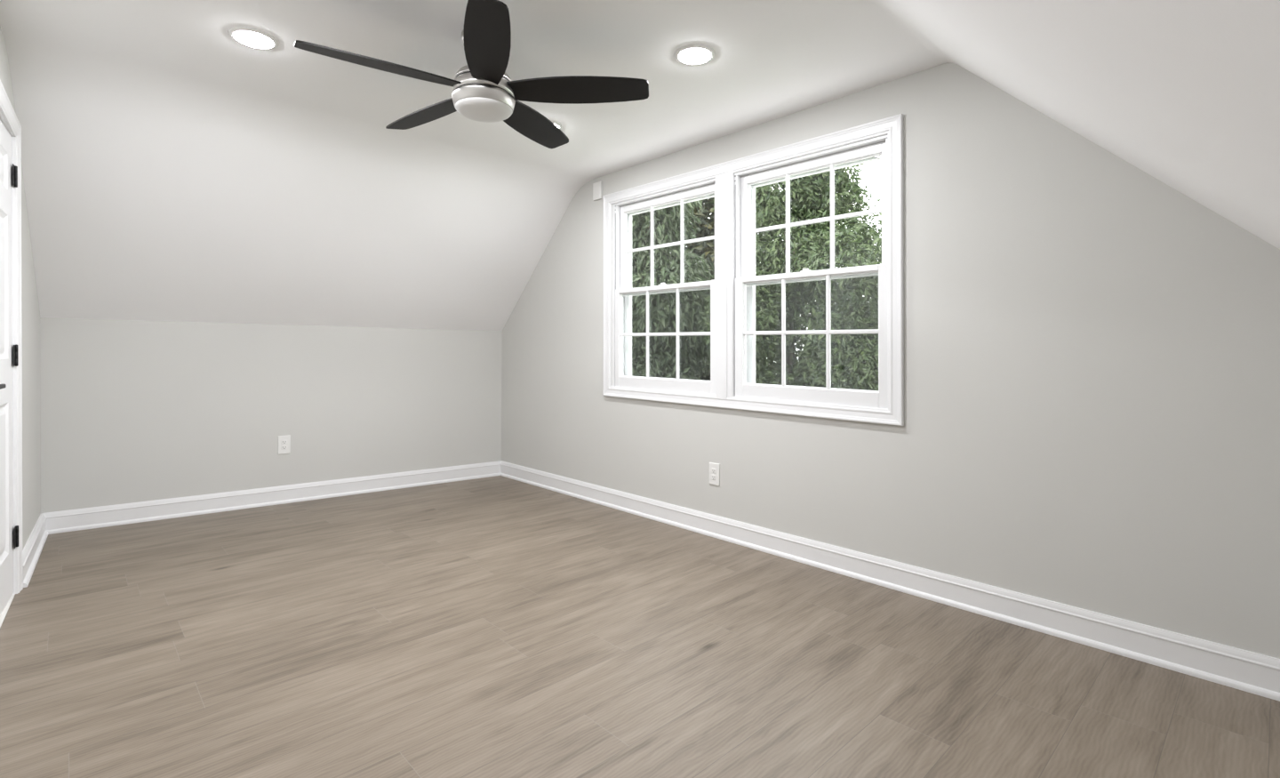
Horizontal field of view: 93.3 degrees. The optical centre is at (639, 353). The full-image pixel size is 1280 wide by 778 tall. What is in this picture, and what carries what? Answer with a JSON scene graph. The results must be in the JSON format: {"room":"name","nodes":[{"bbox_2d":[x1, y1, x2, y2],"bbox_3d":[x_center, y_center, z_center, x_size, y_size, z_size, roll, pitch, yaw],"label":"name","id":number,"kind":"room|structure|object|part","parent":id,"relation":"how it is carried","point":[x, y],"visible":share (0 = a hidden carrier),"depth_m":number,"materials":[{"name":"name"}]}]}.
{"room":"empty attic bedroom","nodes":[
{"label":"empty attic bedroom","id":0,"kind":"room"},
{"bbox_2d":[0,26,40,627],"bbox_3d":[-1.861,-0.118,1.522,0.125,2.516,5.579,0,0,-41],"label":"wall","id":1,"kind":"structure","parent":0,"point":[30,313],"depth_m":3.16,"materials":[{"name":"paint"}]},
{"bbox_2d":[0,111,18,615],"bbox_3d":[-2.599,0.051,2.402,0.153,2.072,0.814,0,0,-41],"label":"door","id":2,"kind":"structure","parent":1,"relation":"in","point":[9,352],"depth_m":2.63,"materials":[{"name":"paint"}]},
{"bbox_3d":[-2.384,0.121,2.221,0.056,0.052,0.148,0,0,-39],"label":"handle","id":3,"kind":"part","parent":2,"relation":"part of","materials":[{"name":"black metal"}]},
{"bbox_2d":[0,80,23,593],"bbox_3d":[-2.562,0.017,2.437,0.032,2.140,0.920,0,0,-41],"label":"trim","id":4,"kind":"structure","parent":1,"relation":"attached to","point":[6,108],"depth_m":2.74,"materials":[{"name":"paint"}]},
{"bbox_2d":[22,512,47,587],"bbox_3d":[-3.223,1.020,3.221,0.034,0.128,1.100,0,0,-41],"label":"baseboard","id":5,"kind":"structure","parent":1,"relation":"attached to","point":[31,552],"depth_m":3.14,"materials":[{"name":"paint"}]},
{"bbox_2d":[40,317,502,512],"bbox_3d":[-2.540,0.447,4.518,3.522,1.380,0.100,0,0,-38],"label":"wall","id":6,"kind":"structure","parent":0,"point":[132,411],"depth_m":4.28,"materials":[{"name":"paint"}]},
{"bbox_2d":[42,460,500,534],"bbox_3d":[-2.416,1.024,4.540,2.978,0.128,0.022,0,0,-38],"label":"baseboard","id":7,"kind":"structure","parent":6,"relation":"attached to","point":[56,522],"depth_m":4.28,"materials":[{"name":"paint"}]},
{"bbox_2d":[277,435,290,454],"bbox_3d":[-2.594,0.661,4.407,0.080,0.132,0.009,0,0,-38],"label":"wall outlet","id":8,"kind":"object","parent":6,"relation":"attached to","point":[284,441],"visible":1,"depth_m":4.40,"materials":[{"name":"plastic"}]},
{"bbox_2d":[0,475,1279,777],"bbox_3d":[-0.802,1.156,2.581,3.620,0.120,5.850,0,0,-43],"label":"floor","id":9,"kind":"structure","parent":0,"point":[498,626],"depth_m":2.14,"materials":[{"name":"brown wood"}]},
{"bbox_2d":[0,0,1279,331],"bbox_3d":[-0.757,-0.611,2.572,3.620,1.679,5.988,0,0,-43],"label":"ceiling","id":10,"kind":"structure","parent":0,"point":[175,168],"depth_m":2.91,"materials":[{"name":"paint"}]},
{"bbox_2d":[227,26,279,49],"bbox_3d":[-1.608,-1.310,2.518,0.180,0.017,0.180,0,0,-43],"label":"recessed light","id":11,"kind":"object","parent":10,"relation":"in","point":[247,36],"visible":1,"depth_m":2.50,"materials":[{"name":"white plastic"}]},
{"bbox_2d":[293,0,648,148],"bbox_3d":[-0.682,-1.145,2.498,1.303,0.332,1.301,0,0,-43],"label":"ceiling fan","id":12,"kind":"object","parent":10,"relation":"hanging from","point":[483,91],"visible":1,"depth_m":2.42,"materials":[{"name":"black metal"}]},
{"bbox_3d":[-0.969,-1.086,2.277,0.578,0.045,0.158,0,0,-34],"label":"blade","id":13,"kind":"part","parent":12,"relation":"part of","materials":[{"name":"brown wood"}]},
{"bbox_3d":[-0.952,-1.086,2.737,0.578,0.045,0.158,0,0,38],"label":"blade","id":14,"kind":"part","parent":12,"relation":"part of","materials":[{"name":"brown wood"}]},
{"bbox_3d":[-0.537,-1.084,2.119,0.158,0.045,0.578,0,0,-16],"label":"blade","id":15,"kind":"part","parent":12,"relation":"part of","materials":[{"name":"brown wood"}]},
{"bbox_3d":[-0.510,-1.084,2.863,0.158,0.045,0.578,0,0,20],"label":"blade","id":16,"kind":"part","parent":12,"relation":"part of","materials":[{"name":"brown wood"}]},
{"bbox_3d":[-0.253,-1.082,2.481,0.578,0.045,0.158,0,0,2],"label":"blade","id":17,"kind":"part","parent":12,"relation":"part of","materials":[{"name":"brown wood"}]},
{"bbox_2d":[550,120,562,129],"bbox_3d":[-0.537,-1.305,3.472,0.180,0.017,0.180,0,0,-43],"label":"recessed light","id":18,"kind":"object","parent":10,"relation":"in","point":[559,125],"visible":0.12,"depth_m":3.44,"materials":[{"name":"white plastic"}]},
{"bbox_2d":[673,44,715,64],"bbox_3d":[0.239,-1.301,2.638,0.180,0.017,0.180,0,0,-43],"label":"recessed light","id":19,"kind":"object","parent":10,"relation":"in","point":[694,56],"visible":1,"depth_m":2.62,"materials":[{"name":"white plastic"}]},
{"bbox_2d":[501,63,1279,658],"bbox_3d":[0.568,-0.105,3.626,0.162,2.516,5.302,0,0,-43],"label":"wall","id":20,"kind":"structure","parent":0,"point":[1092,348],"depth_m":2.55,"materials":[{"name":"paint"}]},
{"bbox_2d":[592,181,602,200],"bbox_3d":[-0.312,-1.204,4.464,0.022,0.128,0.090,0,0,-43],"label":"sensor","id":21,"kind":"object","parent":20,"relation":"attached to","point":[597,187],"visible":1,"depth_m":4.45,"materials":[{"name":"plastic"}]},
{"bbox_2d":[612,177,715,394],"bbox_3d":[0.205,-0.404,4.029,0.140,1.385,1.045,0,0,-43],"label":"window","id":22,"kind":"structure","parent":20,"relation":"attached to","point":[623,292],"depth_m":4.13,"materials":[{"name":"plastic"}]},
{"bbox_2d":[619,288,710,379],"bbox_3d":[0.147,-0.130,4.003,0.016,0.594,0.843,0,0,-43],"label":"grille","id":23,"kind":"object","parent":22,"relation":"attached to","point":[636,291],"depth_m":4.10,"materials":[{"name":"plastic"}]},
{"bbox_3d":[0.154,-0.096,4.006,0.036,0.727,0.945,0,0,-43],"label":"sash","id":24,"kind":"part","parent":22,"relation":"part of","materials":[{"name":"plastic"}]},
{"bbox_3d":[0.184,-0.734,4.038,0.036,0.659,0.950,0,0,-43],"label":"sash","id":25,"kind":"part","parent":22,"relation":"part of","materials":[{"name":"plastic"}]},
{"bbox_2d":[624,199,714,286],"bbox_3d":[0.178,-0.726,4.035,0.016,0.570,0.841,0,0,-43],"label":"grille","id":26,"kind":"object","parent":22,"relation":"attached to","point":[663,202],"depth_m":4.13,"materials":[{"name":"plastic"}]},
{"bbox_2d":[709,462,719,485],"bbox_3d":[0.448,0.725,3.656,0.009,0.132,0.080,0,0,-43],"label":"wall outlet","id":27,"kind":"object","parent":20,"relation":"attached to","point":[714,468],"visible":1,"depth_m":3.65,"materials":[{"name":"plastic"}]},
{"bbox_2d":[734,134,887,408],"bbox_3d":[0.908,-0.390,3.283,0.140,1.385,1.022,0,0,-43],"label":"window","id":28,"kind":"structure","parent":20,"relation":"attached to","point":[746,182],"depth_m":3.28,"materials":[{"name":"plastic"}]},
{"bbox_2d":[743,274,878,389],"bbox_3d":[0.881,-0.115,3.224,0.016,0.594,0.812,0,0,-43],"label":"grille","id":29,"kind":"object","parent":28,"relation":"attached to","point":[828,332],"depth_m":3.31,"materials":[{"name":"plastic"}]},
{"bbox_3d":[0.884,-0.081,3.231,0.036,0.727,0.925,0,0,-43],"label":"sash","id":30,"kind":"part","parent":28,"relation":"part of","materials":[{"name":"plastic"}]},
{"bbox_3d":[0.914,-0.719,3.263,0.036,0.659,0.930,0,0,-43],"label":"sash","id":31,"kind":"part","parent":28,"relation":"part of","materials":[{"name":"plastic"}]},
{"bbox_2d":[747,163,881,272],"bbox_3d":[0.912,-0.711,3.256,0.016,0.570,0.810,0,0,-43],"label":"grille","id":32,"kind":"object","parent":28,"relation":"attached to","point":[811,167],"depth_m":3.34,"materials":[{"name":"plastic"}]},
{"bbox_2d":[500,460,1279,701],"bbox_3d":[0.515,1.039,3.575,0.022,0.128,5.192,0,0,-43],"label":"baseboard","id":33,"kind":"structure","parent":20,"relation":"attached to","point":[1252,672],"depth_m":2.58,"materials":[{"name":"paint"}]},
{"label":"outside","id":34,"kind":"structure","parent":0,"visible":0},
{"bbox_3d":[8.919,4.445,22.157,36.600,0.200,80.000,0,0,-43],"label":"ground","id":35,"kind":"structure","parent":34,"visible":0},
{"bbox_2d":[632,200,714,379],"bbox_3d":[-0.427,0.145,12.165,3.438,8.418,5.160,0,0,-32],"label":"broadleaf tree","id":36,"kind":"object","parent":35,"relation":"on","point":[667,268],"visible":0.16,"depth_m":11.01,"materials":[{"name":"green plant"}]},
{"bbox_2d":[646,197,780,383],"bbox_3d":[1.033,-0.196,17.320,3.712,10.747,7.476,0,0,-43],"label":"tree","id":37,"kind":"object","parent":35,"relation":"on","point":[706,228],"visible":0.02,"depth_m":15.69,"materials":[{"name":"green plant"}]},
{"bbox_2d":[697,163,881,390],"bbox_3d":[2.684,0.289,9.337,3.567,8.160,3.352,0,0,13],"label":"leafy tree","id":38,"kind":"object","parent":35,"relation":"on","point":[854,357],"visible":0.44,"depth_m":8.84,"materials":[{"name":"green plant"}]}
]}

